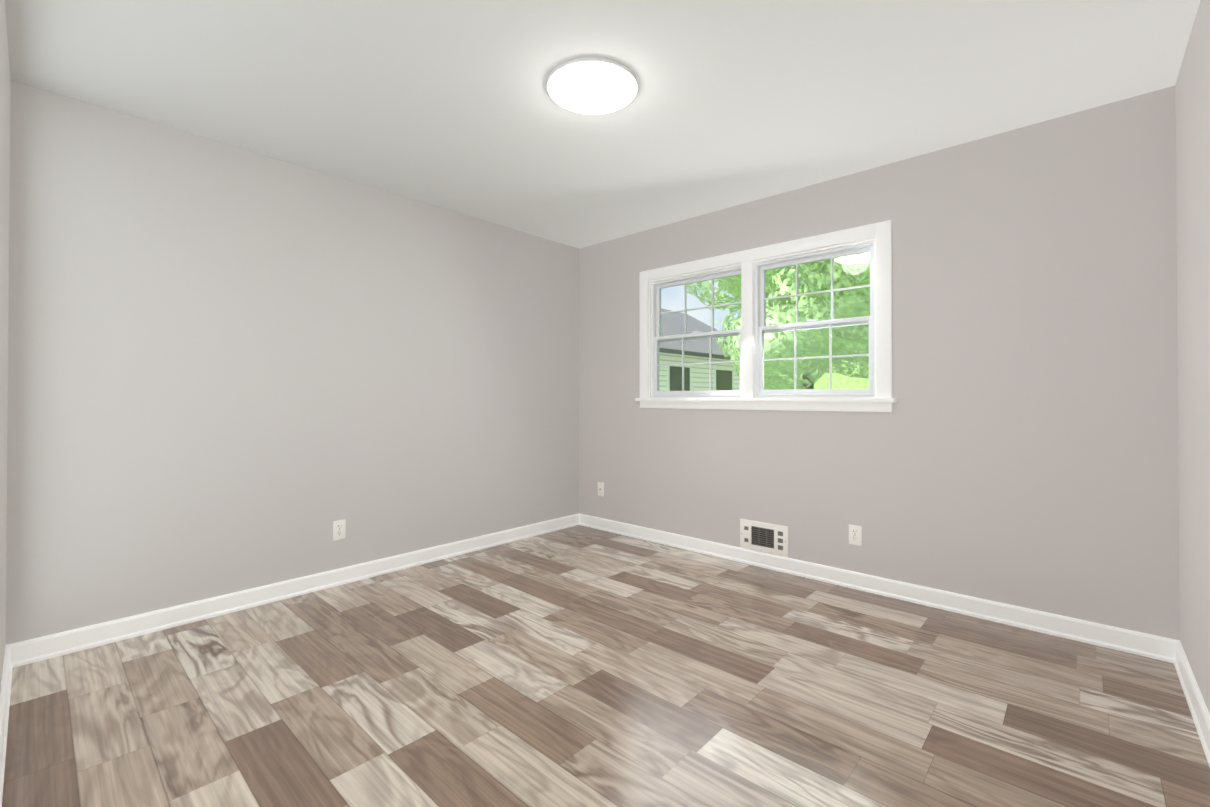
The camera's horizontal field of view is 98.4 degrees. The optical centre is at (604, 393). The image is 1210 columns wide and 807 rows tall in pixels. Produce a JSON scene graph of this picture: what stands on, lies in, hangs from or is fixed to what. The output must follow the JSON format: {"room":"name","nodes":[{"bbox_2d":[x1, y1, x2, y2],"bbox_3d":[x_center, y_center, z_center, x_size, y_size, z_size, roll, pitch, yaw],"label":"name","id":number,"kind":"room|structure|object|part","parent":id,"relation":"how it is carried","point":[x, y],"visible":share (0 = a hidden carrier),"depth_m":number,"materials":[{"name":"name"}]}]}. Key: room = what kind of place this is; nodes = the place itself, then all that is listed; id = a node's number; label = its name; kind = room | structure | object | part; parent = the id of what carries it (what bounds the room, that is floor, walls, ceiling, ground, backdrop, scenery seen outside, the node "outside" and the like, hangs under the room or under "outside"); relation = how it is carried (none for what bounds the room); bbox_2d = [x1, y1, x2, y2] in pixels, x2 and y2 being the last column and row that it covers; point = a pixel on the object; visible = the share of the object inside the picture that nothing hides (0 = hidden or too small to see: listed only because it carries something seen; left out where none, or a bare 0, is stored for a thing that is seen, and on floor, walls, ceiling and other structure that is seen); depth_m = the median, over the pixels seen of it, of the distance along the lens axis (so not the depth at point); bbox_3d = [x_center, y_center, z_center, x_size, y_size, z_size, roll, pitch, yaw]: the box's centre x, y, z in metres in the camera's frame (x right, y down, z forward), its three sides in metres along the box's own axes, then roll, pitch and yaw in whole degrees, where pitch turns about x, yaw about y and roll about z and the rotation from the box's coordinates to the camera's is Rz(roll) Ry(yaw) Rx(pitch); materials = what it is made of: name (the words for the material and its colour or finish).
{"room":"empty bedroom","nodes":[
{"label":"empty bedroom","id":0,"kind":"room"},
{"bbox_2d":[0,0,10,689],"bbox_3d":[-1.193,-0.098,0.911,3.585,2.440,0.120,0,-1,42],"label":"wall","id":1,"kind":"structure","parent":0,"point":[5,86],"depth_m":1.85,"materials":[{"name":"paint"}]},
{"bbox_2d":[0,642,19,806],"bbox_3d":[-1.146,1.075,0.954,3.585,0.095,0.020,0,-1,42],"label":"baseboard","id":2,"kind":"structure","parent":1,"relation":"attached to","point":[12,651],"depth_m":1.83,"materials":[{"name":"white wood"}]},
{"bbox_2d":[6,80,578,644],"bbox_3d":[-1.396,-0.079,3.434,0.120,2.440,3.570,0,-1,42],"label":"wall","id":3,"kind":"structure","parent":0,"point":[232,368],"depth_m":2.77,"materials":[{"name":"paint"}]},
{"bbox_2d":[20,513,579,665],"bbox_3d":[-1.344,1.093,3.377,0.020,0.095,3.270,0,-1,42],"label":"baseboard","id":4,"kind":"structure","parent":3,"relation":"attached to","point":[20,653],"depth_m":2.78,"materials":[{"name":"white wood"}]},
{"bbox_2d":[333,519,345,540],"bbox_3d":[-1.588,0.814,3.121,0.009,0.116,0.072,0,-1,42],"label":"outlet","id":5,"kind":"object","parent":3,"relation":"attached to","point":[339,529],"visible":1,"depth_m":3.12,"materials":[{"name":"white plastic"}]},
{"bbox_2d":[5,0,1199,248],"bbox_3d":[-0.029,-1.358,2.194,3.825,0.100,3.570,0,-1,42],"label":"ceiling","id":6,"kind":"structure","parent":0,"point":[449,104],"depth_m":2.19,"materials":[{"name":"white paint"}]},
{"bbox_2d":[546,57,637,114],"bbox_3d":[-0.053,-1.290,2.222,0.390,0.036,0.390,0,-1,42],"label":"ceiling light","id":7,"kind":"object","parent":6,"relation":"in","point":[591,85],"visible":1,"depth_m":2.17,"materials":[{"name":"white"}]},
{"bbox_2d":[2,525,1209,806],"bbox_3d":[-0.029,1.161,2.174,3.825,0.060,3.570,0,-1,42],"label":"floor","id":8,"kind":"structure","parent":0,"point":[578,665],"depth_m":1.91,"materials":[{"name":"brown wood"}]},
{"bbox_2d":[579,86,1179,639],"bbox_3d":[1.135,-0.079,3.457,3.585,2.440,0.120,0,-1,42],"label":"wall","id":9,"kind":"structure","parent":0,"point":[1017,446],"depth_m":2.67,"materials":[{"name":"paint"}]},
{"bbox_2d":[598,482,603,495],"bbox_3d":[-0.038,0.809,4.431,0.072,0.116,0.016,0,-1,42],"label":"outlet plate","id":10,"kind":"object","parent":9,"relation":"attached to","point":[600,488],"visible":1,"depth_m":4.43,"materials":[{"name":"white plastic"}]},
{"bbox_2d":[740,519,787,556],"bbox_3d":[1.044,0.946,3.443,0.335,0.195,0.012,0,-1,42],"label":"air vent","id":11,"kind":"object","parent":9,"relation":"in","point":[764,537],"visible":1,"depth_m":3.44,"materials":[{"name":"white plastic"}]},
{"bbox_2d":[635,220,896,411],"bbox_3d":[0.969,-0.432,3.567,1.845,1.081,0.155,0,-1,42],"label":"window","id":12,"kind":"structure","parent":9,"relation":"in","point":[754,327],"depth_m":3.48,"materials":[{"name":"white"}]},
{"bbox_3d":[0.689,-0.430,3.874,0.793,0.896,0.080,0,-1,42],"label":"frame","id":13,"kind":"part","parent":12,"relation":"part of","materials":[{"name":"white plastic"}]},
{"bbox_3d":[0.688,-0.430,3.874,0.717,0.820,0.035,0,-1,42],"label":"glass","id":14,"kind":"part","parent":12,"relation":"part of","materials":[{"name":"clear glass"}]},
{"bbox_2d":[649,238,875,397],"bbox_3d":[0.991,-0.433,3.591,1.645,0.920,0.120,0,-1,42],"label":"liner","id":15,"kind":"object","parent":12,"relation":"attached to","point":[728,267],"visible":0.29,"depth_m":3.46,"materials":[{"name":"white"}]},
{"bbox_3d":[1.317,-0.435,3.300,0.746,0.896,0.080,0,-1,42],"label":"frame","id":16,"kind":"part","parent":12,"relation":"part of","materials":[{"name":"white plastic"}]},
{"bbox_3d":[1.317,-0.435,3.299,0.670,0.820,0.035,0,-1,42],"label":"glass","id":17,"kind":"part","parent":12,"relation":"part of","materials":[{"name":"clear glass"}]},
{"bbox_2d":[849,524,861,545],"bbox_3d":[1.466,0.828,3.060,0.072,0.116,0.009,0,-1,42],"label":"outlet","id":18,"kind":"object","parent":9,"relation":"attached to","point":[855,534],"visible":1,"depth_m":3.06,"materials":[{"name":"white plastic"}]},
{"bbox_2d":[580,514,1167,661],"bbox_3d":[1.088,1.093,3.396,3.585,0.095,0.020,0,-1,42],"label":"baseboard","id":19,"kind":"structure","parent":9,"relation":"attached to","point":[1116,638],"depth_m":2.81,"materials":[{"name":"white wood"}]},
{"bbox_2d":[1175,0,1209,713],"bbox_3d":[1.338,-0.098,0.934,0.120,2.440,3.570,0,-1,42],"label":"wall","id":20,"kind":"structure","parent":0,"point":[1192,99],"depth_m":1.87,"materials":[{"name":"paint"}]},
{"bbox_2d":[1168,638,1209,766],"bbox_3d":[1.286,1.075,0.973,0.020,0.095,3.270,0,-1,42],"label":"baseboard","id":21,"kind":"structure","parent":20,"relation":"attached to","point":[1200,714],"depth_m":1.87,"materials":[{"name":"white wood"}]},
{"label":"outside","id":22,"kind":"structure","parent":0,"visible":0},
{"bbox_2d":[661,272,868,389],"bbox_3d":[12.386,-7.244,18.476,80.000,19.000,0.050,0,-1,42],"label":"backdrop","id":23,"kind":"structure","parent":22,"point":[851,382],"depth_m":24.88,"materials":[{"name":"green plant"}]},
{"bbox_3d":[12.183,1.865,18.184,60.000,0.020,36.550,0,-1,42],"label":"ground","id":24,"kind":"structure","parent":22,"visible":0},
{"bbox_2d":[659,252,869,390],"bbox_3d":[4.911,-3.621,13.354,21.542,10.887,12.346,0,-1,42],"label":"trees","id":25,"kind":"object","parent":24,"relation":"on","point":[811,346],"depth_m":10.26,"materials":[{"name":"green plant"}]},
{"bbox_3d":[4.567,-3.429,9.118,3.938,5.807,5.620,0,-1,42],"label":"tree crown","id":26,"kind":"part","parent":25,"relation":"part of","materials":[{"name":"green plant"}]}
]}

